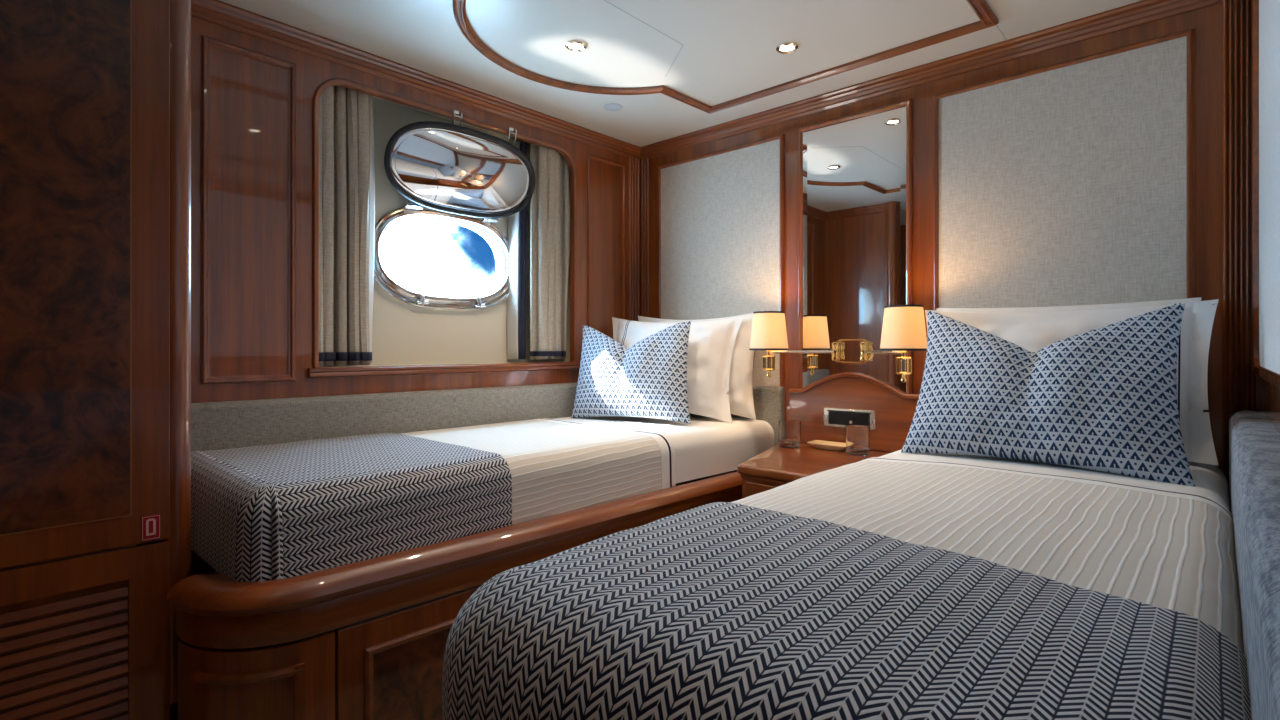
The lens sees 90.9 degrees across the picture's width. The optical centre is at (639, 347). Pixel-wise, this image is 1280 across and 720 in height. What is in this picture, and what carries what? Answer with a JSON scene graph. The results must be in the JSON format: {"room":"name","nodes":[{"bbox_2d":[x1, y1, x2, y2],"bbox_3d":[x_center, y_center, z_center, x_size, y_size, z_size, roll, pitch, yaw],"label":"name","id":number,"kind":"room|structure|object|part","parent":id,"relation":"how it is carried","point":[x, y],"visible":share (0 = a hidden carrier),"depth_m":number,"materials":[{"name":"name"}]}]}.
{"room":"ship interior","nodes":[
{"label":"ship interior","id":0,"kind":"room"},
{"bbox_2d":[133,541,151,545],"bbox_3d":[-1.296,0.022,1.566,0.700,2.055,0.040,0,0,43],"label":"wall","id":1,"kind":"structure","parent":0,"point":[151,541],"depth_m":1.32,"materials":[{"name":"brown wood"}]},
{"bbox_2d":[170,16,628,719],"bbox_3d":[-0.744,0.022,2.499,0.191,2.055,2.080,0,0,43],"label":"wall","id":2,"kind":"structure","parent":0,"point":[255,101],"depth_m":1.98,"materials":[{"name":"brown wood"}]},
{"bbox_3d":[-1.179,-0.399,1.909,0.013,1.007,0.253,0,0,43],"label":"panel molding","id":3,"kind":"part","parent":2,"relation":"part of","materials":[{"name":"brown wood"}]},
{"bbox_2d":[319,86,374,365],"bbox_3d":[-1.022,-0.425,2.179,0.107,0.970,0.250,0,0,43],"label":"curtain","id":4,"kind":"object","parent":2,"relation":"hanging from","point":[346,126],"visible":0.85,"depth_m":2.17,"materials":[{"name":"beige fabric"}]},
{"bbox_2d":[191,382,577,450],"bbox_3d":[-0.691,0.353,2.409,0.050,0.390,2.000,0,0,43],"label":"pad","id":5,"kind":"object","parent":2,"relation":"attached to","point":[244,423],"visible":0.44,"depth_m":2.12,"materials":[{"name":"grey fabric"}]},
{"bbox_2d":[191,0,639,159],"bbox_3d":[-0.505,-0.977,2.265,0.520,0.056,2.060,0,0,43],"label":"trim","id":6,"kind":"structure","parent":2,"relation":"attached to","point":[217,12],"depth_m":2.21,"materials":[{"name":"brown wood"}]},
{"bbox_3d":[-0.679,0.081,2.466,0.051,0.032,1.170,0,0,43],"label":"window sill","id":7,"kind":"part","parent":2,"relation":"part of","materials":[{"name":"brown wood"}]},
{"bbox_3d":[-0.680,-0.411,2.467,0.029,0.986,1.144,0,0,43],"label":"window molding","id":8,"kind":"part","parent":2,"relation":"part of","materials":[{"name":"brown wood"}]},
{"bbox_2d":[374,110,534,310],"bbox_3d":[-0.739,-0.534,2.543,0.240,0.756,0.734,0,0,43],"label":"porthole","id":9,"kind":"object","parent":2,"relation":"attached to","point":[458,174],"visible":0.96,"depth_m":2.49,"materials":[{"name":"silver metal"}]},
{"bbox_3d":[-0.779,-0.242,2.578,0.012,0.172,0.681,0,0,43],"label":"rail","id":10,"kind":"part","parent":9,"relation":"part of","materials":[{"name":"silver metal"}]},
{"bbox_3d":[-0.802,-0.370,2.600,0.069,0.398,0.660,0,0,43],"label":"frame","id":11,"kind":"part","parent":9,"relation":"part of","materials":[{"name":"silver metal"}]},
{"bbox_3d":[-0.700,-0.703,2.523,0.118,0.281,0.628,0,0,43],"label":"lid","id":12,"kind":"part","parent":9,"relation":"part of","materials":[{"name":"silver metal"}]},
{"bbox_3d":[-0.696,-0.701,2.519,0.106,0.279,0.632,0,0,43],"label":"lid","id":13,"kind":"part","parent":9,"relation":"part of","materials":[{"name":"silver metal"}]},
{"bbox_2d":[507,142,569,358],"bbox_3d":[-0.442,-0.430,2.819,0.282,0.960,0.113,0,0,-29],"label":"curtain","id":14,"kind":"object","parent":2,"relation":"hanging from","point":[550,201],"visible":0.93,"depth_m":2.79,"materials":[{"name":"beige fabric"}]},
{"bbox_3d":[-0.158,-0.400,3.023,0.010,1.010,0.250,0,0,43],"label":"panel molding","id":15,"kind":"part","parent":2,"relation":"part of","materials":[{"name":"brown wood"}]},
{"bbox_2d":[629,156,639,320],"bbox_3d":[-0.028,-0.302,3.165,0.011,1.305,0.081,0,0,43],"label":"trim","id":16,"kind":"structure","parent":2,"relation":"attached to","point":[634,164],"depth_m":3.17,"materials":[{"name":"brown wood"}]},
{"bbox_2d":[333,97,563,365],"bbox_3d":[-0.902,0.013,2.535,0.090,2.075,2.400,0,0,43],"label":"wall","id":17,"kind":"structure","parent":0,"point":[403,333],"depth_m":2.52,"materials":[{"name":"beige paint"}]},
{"bbox_2d":[219,0,1141,146],"bbox_3d":[-0.222,-1.030,1.368,2.650,0.051,3.300,0,0,43],"label":"ceiling","id":18,"kind":"structure","parent":0,"point":[710,52],"depth_m":2.06,"materials":[{"name":"beige paint"}]},
{"bbox_2d":[565,40,586,51],"bbox_3d":[-0.213,-1.000,2.090,0.074,0.009,0.074,0,0,43],"label":"recessed light","id":19,"kind":"object","parent":18,"relation":"in","point":[572,45],"visible":1,"depth_m":2.09,"materials":[{"name":"white glass"}]},
{"bbox_2d":[603,103,622,110],"bbox_3d":[-0.113,-1.003,2.627,0.080,0.004,0.080,0,0,43],"label":"ceiling vent","id":20,"kind":"object","parent":18,"relation":"in","point":[612,106],"visible":1,"depth_m":2.62,"materials":[{"name":"grey"}]},
{"bbox_2d":[453,0,998,113],"bbox_3d":[0.078,-0.997,1.839,1.381,0.017,1.516,0,0,43],"label":"trim","id":21,"kind":"structure","parent":18,"relation":"attached to","point":[987,17],"depth_m":2.23,"materials":[{"name":"brown wood"}]},
{"bbox_2d":[776,42,797,53],"bbox_3d":[0.491,-1.000,2.104,0.074,0.009,0.074,0,0,43],"label":"recessed light","id":22,"kind":"object","parent":18,"relation":"in","point":[785,47],"visible":1,"depth_m":2.10,"materials":[{"name":"silver metal"}]},
{"bbox_2d":[640,3,1261,470],"bbox_3d":[0.806,0.022,2.488,2.550,2.055,0.040,0,0,43],"label":"wall","id":23,"kind":"structure","parent":0,"point":[1207,21],"depth_m":2.18,"materials":[{"name":"brown wood"}]},
{"bbox_2d":[641,158,648,316],"bbox_3d":[0.024,-0.302,3.174,0.054,1.305,0.011,0,0,43],"label":"trim","id":24,"kind":"structure","parent":23,"relation":"attached to","point":[645,162],"depth_m":3.17,"materials":[{"name":"brown wood"}]},
{"bbox_2d":[658,134,784,386],"bbox_3d":[0.345,-0.346,2.872,0.695,1.102,0.017,0,0,43],"label":"wall panel","id":25,"kind":"object","parent":23,"relation":"attached to","point":[721,213],"visible":0.73,"depth_m":2.83,"materials":[{"name":"fabric"}]},
{"bbox_2d":[729,385,784,471],"bbox_3d":[0.314,0.355,2.888,0.764,0.386,0.035,0,0,43],"label":"pad","id":26,"kind":"object","parent":23,"relation":"attached to","point":[769,401],"visible":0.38,"depth_m":2.65,"materials":[{"name":"grey fabric"}]},
{"bbox_2d":[749,99,926,393],"bbox_3d":[0.745,-0.319,2.355,0.732,1.170,0.365,0,0,43],"label":"mirror","id":27,"kind":"object","parent":23,"relation":"attached to","point":[855,171],"depth_m":2.42,"materials":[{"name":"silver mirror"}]},
{"bbox_3d":[0.507,-0.067,2.477,0.150,0.149,0.150,0,0,43],"label":"lamp shade","id":28,"kind":"part","parent":27,"relation":"part of","materials":[{"name":"fabric"}]},
{"bbox_3d":[0.507,-0.139,2.477,0.122,0.007,0.122,0,0,43],"label":"shade trim","id":29,"kind":"part","parent":27,"relation":"part of","materials":[{"name":"black"}]},
{"bbox_3d":[0.507,0.005,2.477,0.152,0.008,0.152,0,0,43],"label":"shade trim","id":30,"kind":"part","parent":27,"relation":"part of","materials":[{"name":"black"}]},
{"bbox_3d":[0.600,-0.012,2.491,0.341,0.260,0.152,0,0,-8],"label":"wall lamp","id":31,"kind":"part","parent":27,"relation":"part of","materials":[{"name":"beige fabric"}]},
{"bbox_3d":[0.635,0.015,2.466,0.257,0.014,0.012,0,0,5],"label":"arm","id":32,"kind":"part","parent":27,"relation":"part of","materials":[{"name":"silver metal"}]},
{"bbox_3d":[0.817,0.013,2.431,0.168,0.094,0.008,0,0,43],"label":"lamp bracket","id":33,"kind":"part","parent":27,"relation":"part of","materials":[{"name":"gold metal"}]},
{"bbox_3d":[0.865,0.015,2.247,0.012,0.014,0.265,0,0,-9],"label":"arm","id":34,"kind":"part","parent":27,"relation":"part of","materials":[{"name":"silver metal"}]},
{"bbox_3d":[0.849,-0.012,2.208,0.152,0.260,0.350,0,0,-22],"label":"wall lamp","id":35,"kind":"part","parent":27,"relation":"part of","materials":[{"name":"beige fabric"}]},
{"bbox_3d":[0.885,0.005,2.116,0.152,0.008,0.152,0,0,43],"label":"shade trim","id":36,"kind":"part","parent":27,"relation":"part of","materials":[{"name":"black"}]},
{"bbox_3d":[0.885,-0.067,2.116,0.150,0.149,0.150,0,0,43],"label":"lamp shade","id":37,"kind":"part","parent":27,"relation":"part of","materials":[{"name":"fabric"}]},
{"bbox_3d":[0.885,-0.139,2.116,0.122,0.007,0.122,0,0,43],"label":"shade trim","id":38,"kind":"part","parent":27,"relation":"part of","materials":[{"name":"black"}]},
{"bbox_2d":[788,372,918,451],"bbox_3d":[0.814,0.238,2.431,0.520,0.288,0.033,0,0,43],"label":"backboard","id":39,"kind":"object","parent":23,"relation":"attached to","point":[894,409],"visible":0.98,"depth_m":2.41,"materials":[{"name":"brown wood"}]},
{"bbox_2d":[823,407,874,429],"bbox_3d":[0.804,0.270,2.422,0.204,0.073,0.015,0,0,43],"label":"socket plate","id":40,"kind":"object","parent":39,"relation":"attached to","point":[834,417],"visible":0.96,"depth_m":2.42,"materials":[{"name":"silver metal"}]},
{"bbox_3d":[0.814,0.140,2.431,0.520,0.091,0.033,0,0,43],"label":"arched molding","id":41,"kind":"part","parent":39,"relation":"part of","materials":[{"name":"brown wood"}]},
{"bbox_2d":[640,0,1221,160],"bbox_3d":[0.789,-0.977,2.453,2.172,0.056,0.034,0,0,43],"label":"trim","id":42,"kind":"structure","parent":23,"relation":"attached to","point":[1144,11],"depth_m":2.18,"materials":[{"name":"brown wood"}]},
{"bbox_2d":[933,28,1194,309],"bbox_3d":[1.297,-0.215,1.999,0.697,1.364,0.017,0,0,43],"label":"wall panel","id":43,"kind":"object","parent":23,"relation":"attached to","point":[1070,182],"visible":0.63,"depth_m":1.96,"materials":[{"name":"fabric"}]},
{"bbox_2d":[1222,0,1255,491],"bbox_3d":[1.620,-0.228,1.704,0.066,1.555,0.019,0,0,43],"label":"trim","id":44,"kind":"structure","parent":23,"relation":"attached to","point":[1238,373],"depth_m":1.71,"materials":[{"name":"brown wood"}]},
{"bbox_2d":[1262,378,1279,433],"bbox_3d":[0.645,0.022,0.538,0.050,2.055,3.050,0,0,43],"label":"wall","id":45,"kind":"structure","parent":0,"point":[1270,393],"depth_m":1.39,"materials":[{"name":"brown wood"}]},
{"bbox_2d":[1229,410,1279,719],"bbox_3d":[0.637,0.357,0.614,0.065,0.385,2.850,0,0,43],"label":"pad","id":46,"kind":"object","parent":45,"relation":"attached to","point":[1254,442],"visible":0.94,"depth_m":0.63,"materials":[{"name":"grey fabric"}]},
{"bbox_2d":[1253,0,1279,389],"bbox_3d":[1.100,-0.435,1.084,0.018,1.009,1.569,0,0,43],"label":"trim","id":47,"kind":"structure","parent":45,"relation":"attached to","point":[1272,377],"depth_m":1.65,"materials":[{"name":"brown wood"}]},
{"bbox_2d":[1259,0,1279,373],"bbox_3d":[1.099,-0.438,1.075,0.008,1.005,1.555,0,0,43],"label":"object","id":48,"kind":"object","parent":45,"relation":"attached to","point":[1269,10],"visible":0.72,"depth_m":1.31,"materials":[{"name":"white fabric"}]},
{"label":"floor","id":49,"kind":"structure","parent":0,"visible":0},
{"bbox_2d":[0,0,190,719],"bbox_3d":[-1.471,0.023,1.122,0.442,2.054,1.040,0,0,43],"label":"wardrobe","id":50,"kind":"object","parent":49,"relation":"on","point":[95,95],"visible":0.93,"depth_m":1.23,"materials":[{"name":"brown wood"}]},
{"bbox_3d":[-1.300,-0.274,0.983,0.001,1.223,0.794,0,0,43],"label":"burl panel","id":51,"kind":"part","parent":50,"relation":"part of","materials":[{"name":"brown wood"}]},
{"bbox_3d":[-1.310,0.718,0.982,0.012,0.624,0.940,0,0,43],"label":"vent door","id":52,"kind":"part","parent":50,"relation":"part of","materials":[{"name":"brown wood"}]},
{"bbox_2d":[141,514,160,541],"bbox_3d":[-1.009,0.370,1.300,0.002,0.051,0.032,0,0,43],"label":"safety sign","id":53,"kind":"object","parent":50,"relation":"attached to","point":[150,524],"visible":1,"depth_m":1.30,"materials":[{"name":"red plastic"}]},
{"bbox_3d":[-1.007,-0.127,1.355,0.068,1.754,0.068,0,0,43],"label":"corner post","id":54,"kind":"part","parent":50,"relation":"part of","materials":[{"name":"brown wood"}]},
{"bbox_2d":[166,472,741,719],"bbox_3d":[-0.379,0.760,2.143,0.868,0.580,2.068,0,0,43],"label":"frame","id":55,"kind":"object","parent":49,"relation":"on","point":[268,649],"visible":0.49,"depth_m":1.35,"materials":[{"name":"brown wood"}]},
{"bbox_3d":[-0.865,0.770,1.244,0.018,0.269,0.012,0,0,17],"label":"panel molding","id":56,"kind":"part","parent":55,"relation":"part of","materials":[{"name":"brown wood"}]},
{"bbox_3d":[-0.774,0.645,1.241,0.208,0.019,0.040,0,0,-10],"label":"panel molding","id":57,"kind":"part","parent":55,"relation":"part of","materials":[{"name":"brown wood"}]},
{"bbox_3d":[-0.786,0.777,1.274,0.306,0.365,0.084,0,0,-7],"label":"corner panel","id":58,"kind":"part","parent":55,"relation":"part of","materials":[{"name":"brown wood"}]},
{"bbox_3d":[-0.685,0.770,1.267,0.018,0.269,0.012,0,0,-36],"label":"panel molding","id":59,"kind":"part","parent":55,"relation":"part of","materials":[{"name":"brown wood"}]},
{"bbox_3d":[-0.511,0.777,1.462,0.020,0.365,0.373,0,0,44],"label":"door","id":60,"kind":"part","parent":55,"relation":"part of","materials":[{"name":"brown wood"}]},
{"bbox_3d":[-0.500,0.775,1.452,0.012,0.250,0.262,0,0,44],"label":"panel molding","id":61,"kind":"part","parent":55,"relation":"part of","materials":[{"name":"brown wood"}]},
{"bbox_3d":[-0.502,0.775,1.454,0.003,0.216,0.228,0,0,44],"label":"burl panel","id":62,"kind":"part","parent":55,"relation":"part of","materials":[{"name":"brown wood"}]},
{"bbox_3d":[-0.250,0.497,1.791,1.745,0.054,0.220,0,0,-42],"label":"rail","id":63,"kind":"part","parent":55,"relation":"part of","materials":[{"name":"brown wood"}]},
{"bbox_2d":[553,413,774,482],"bbox_3d":[-0.363,0.414,2.184,0.762,0.224,1.915,0,0,43],"label":"sheet","id":64,"kind":"object","parent":55,"relation":"on","point":[707,446],"visible":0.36,"depth_m":2.42,"materials":[{"name":"white fabric"}]},
{"bbox_2d":[398,418,675,523],"bbox_3d":[-0.555,0.393,1.972,0.714,0.194,1.230,0,0,43],"label":"coverlet","id":65,"kind":"object","parent":64,"relation":"on","point":[556,466],"visible":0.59,"depth_m":1.99,"materials":[{"name":"white fabric"}]},
{"bbox_2d":[191,432,511,581],"bbox_3d":[-0.814,0.392,1.707,0.691,0.215,0.632,0,0,43],"label":"throw blanket","id":66,"kind":"object","parent":65,"relation":"on","point":[290,509],"visible":0.94,"depth_m":1.48,"materials":[{"name":"grey fabric"}]},
{"bbox_2d":[571,321,690,423],"bbox_3d":[-0.035,0.096,2.649,0.596,0.417,0.201,0,0,27],"label":"cushion","id":67,"kind":"object","parent":64,"relation":"on","point":[648,378],"visible":1,"depth_m":2.58,"materials":[{"name":"blue fabric"}]},
{"bbox_2d":[612,316,743,422],"bbox_3d":[0.112,0.080,2.761,0.666,0.454,0.197,0,0,31],"label":"pillow","id":68,"kind":"object","parent":64,"relation":"on","point":[710,343],"visible":0.56,"depth_m":2.64,"materials":[{"name":"white fabric"}]},
{"bbox_2d":[638,313,755,419],"bbox_3d":[0.234,0.070,2.823,0.663,0.456,0.174,0,0,32],"label":"pillow","id":69,"kind":"object","parent":64,"relation":"on","point":[741,402],"visible":0.25,"depth_m":2.64,"materials":[{"name":"white fabric"}]},
{"bbox_2d":[737,443,888,498],"bbox_3d":[0.588,0.688,2.220,0.532,0.605,0.602,0,0,43],"label":"nightstand","id":70,"kind":"object","parent":49,"relation":"on","point":[777,466],"visible":0.13,"depth_m":2.08,"materials":[{"name":"brown wood"}]},
{"bbox_3d":[0.468,0.524,1.961,0.325,0.172,0.014,0,0,43],"label":"drawer","id":71,"kind":"part","parent":70,"relation":"part of","materials":[{"name":"brown wood"}]},
{"bbox_3d":[0.465,0.422,1.963,0.352,0.012,0.010,0,0,43],"label":"under molding","id":72,"kind":"part","parent":70,"relation":"part of","materials":[{"name":"brown wood"}]},
{"bbox_2d":[779,420,800,448],"bbox_3d":[0.581,0.334,2.443,0.085,0.102,0.085,0,0,43],"label":"tumbler","id":73,"kind":"object","parent":70,"relation":"on","point":[789,430],"visible":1,"depth_m":2.41,"materials":[{"name":"clear glass"}]},
{"bbox_2d":[807,440,845,450],"bbox_3d":[0.725,0.373,2.400,0.156,0.022,0.090,0,0,43],"label":"tray","id":74,"kind":"object","parent":70,"relation":"on","point":[819,444],"visible":0.9,"depth_m":2.40,"materials":[{"name":"brown wood"}]},
{"bbox_2d":[845,425,869,455],"bbox_3d":[0.787,0.334,2.275,0.085,0.102,0.085,0,0,43],"label":"tumbler","id":75,"kind":"object","parent":70,"relation":"on","point":[857,436],"visible":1,"depth_m":2.24,"materials":[{"name":"clear glass"}]},
{"bbox_3d":[0.662,0.815,1.273,0.760,0.470,1.855,0,0,43],"label":"bed base","id":76,"kind":"object","parent":49,"relation":"on","visible":0},
{"bbox_2d":[880,450,1229,511],"bbox_3d":[0.647,0.415,1.265,0.813,0.230,1.896,0,0,43],"label":"mattress","id":77,"kind":"object","parent":76,"relation":"on","point":[1209,480],"visible":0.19,"depth_m":1.56,"materials":[{"name":"white fabric"}]},
{"bbox_2d":[730,457,1243,653],"bbox_3d":[0.460,0.410,1.062,0.826,0.239,1.300,0,0,43],"label":"coverlet","id":78,"kind":"object","parent":77,"relation":"on","point":[1174,550],"visible":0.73,"depth_m":1.08,"materials":[{"name":"white fabric"}]},
{"bbox_2d":[442,502,1250,719],"bbox_3d":[0.191,0.491,0.770,0.844,0.413,0.586,0,0,43],"label":"throw blanket","id":79,"kind":"object","parent":78,"relation":"on","point":[716,610],"visible":1,"depth_m":0.67,"materials":[{"name":"fabric"}]},
{"bbox_2d":[901,304,1194,485],"bbox_3d":[1.063,0.098,1.690,0.649,0.438,0.249,0,0,43],"label":"cushion","id":80,"kind":"object","parent":77,"relation":"on","point":[1104,399],"visible":1,"depth_m":1.59,"materials":[{"name":"blue fabric"}]},
{"bbox_2d":[936,297,1200,311],"bbox_3d":[1.273,0.075,1.947,0.690,0.429,0.129,0,0,43],"label":"pillow","id":81,"kind":"object","parent":77,"relation":"on","point":[1175,301],"visible":0.08,"depth_m":1.90,"materials":[{"name":"white fabric"}]},
{"bbox_2d":[925,299,1218,465],"bbox_3d":[1.229,0.085,1.884,0.740,0.430,0.194,0,0,43],"label":"pillow","id":82,"kind":"object","parent":77,"relation":"on","point":[1031,331],"visible":0.29,"depth_m":1.69,"materials":[{"name":"white fabric"}]}
]}

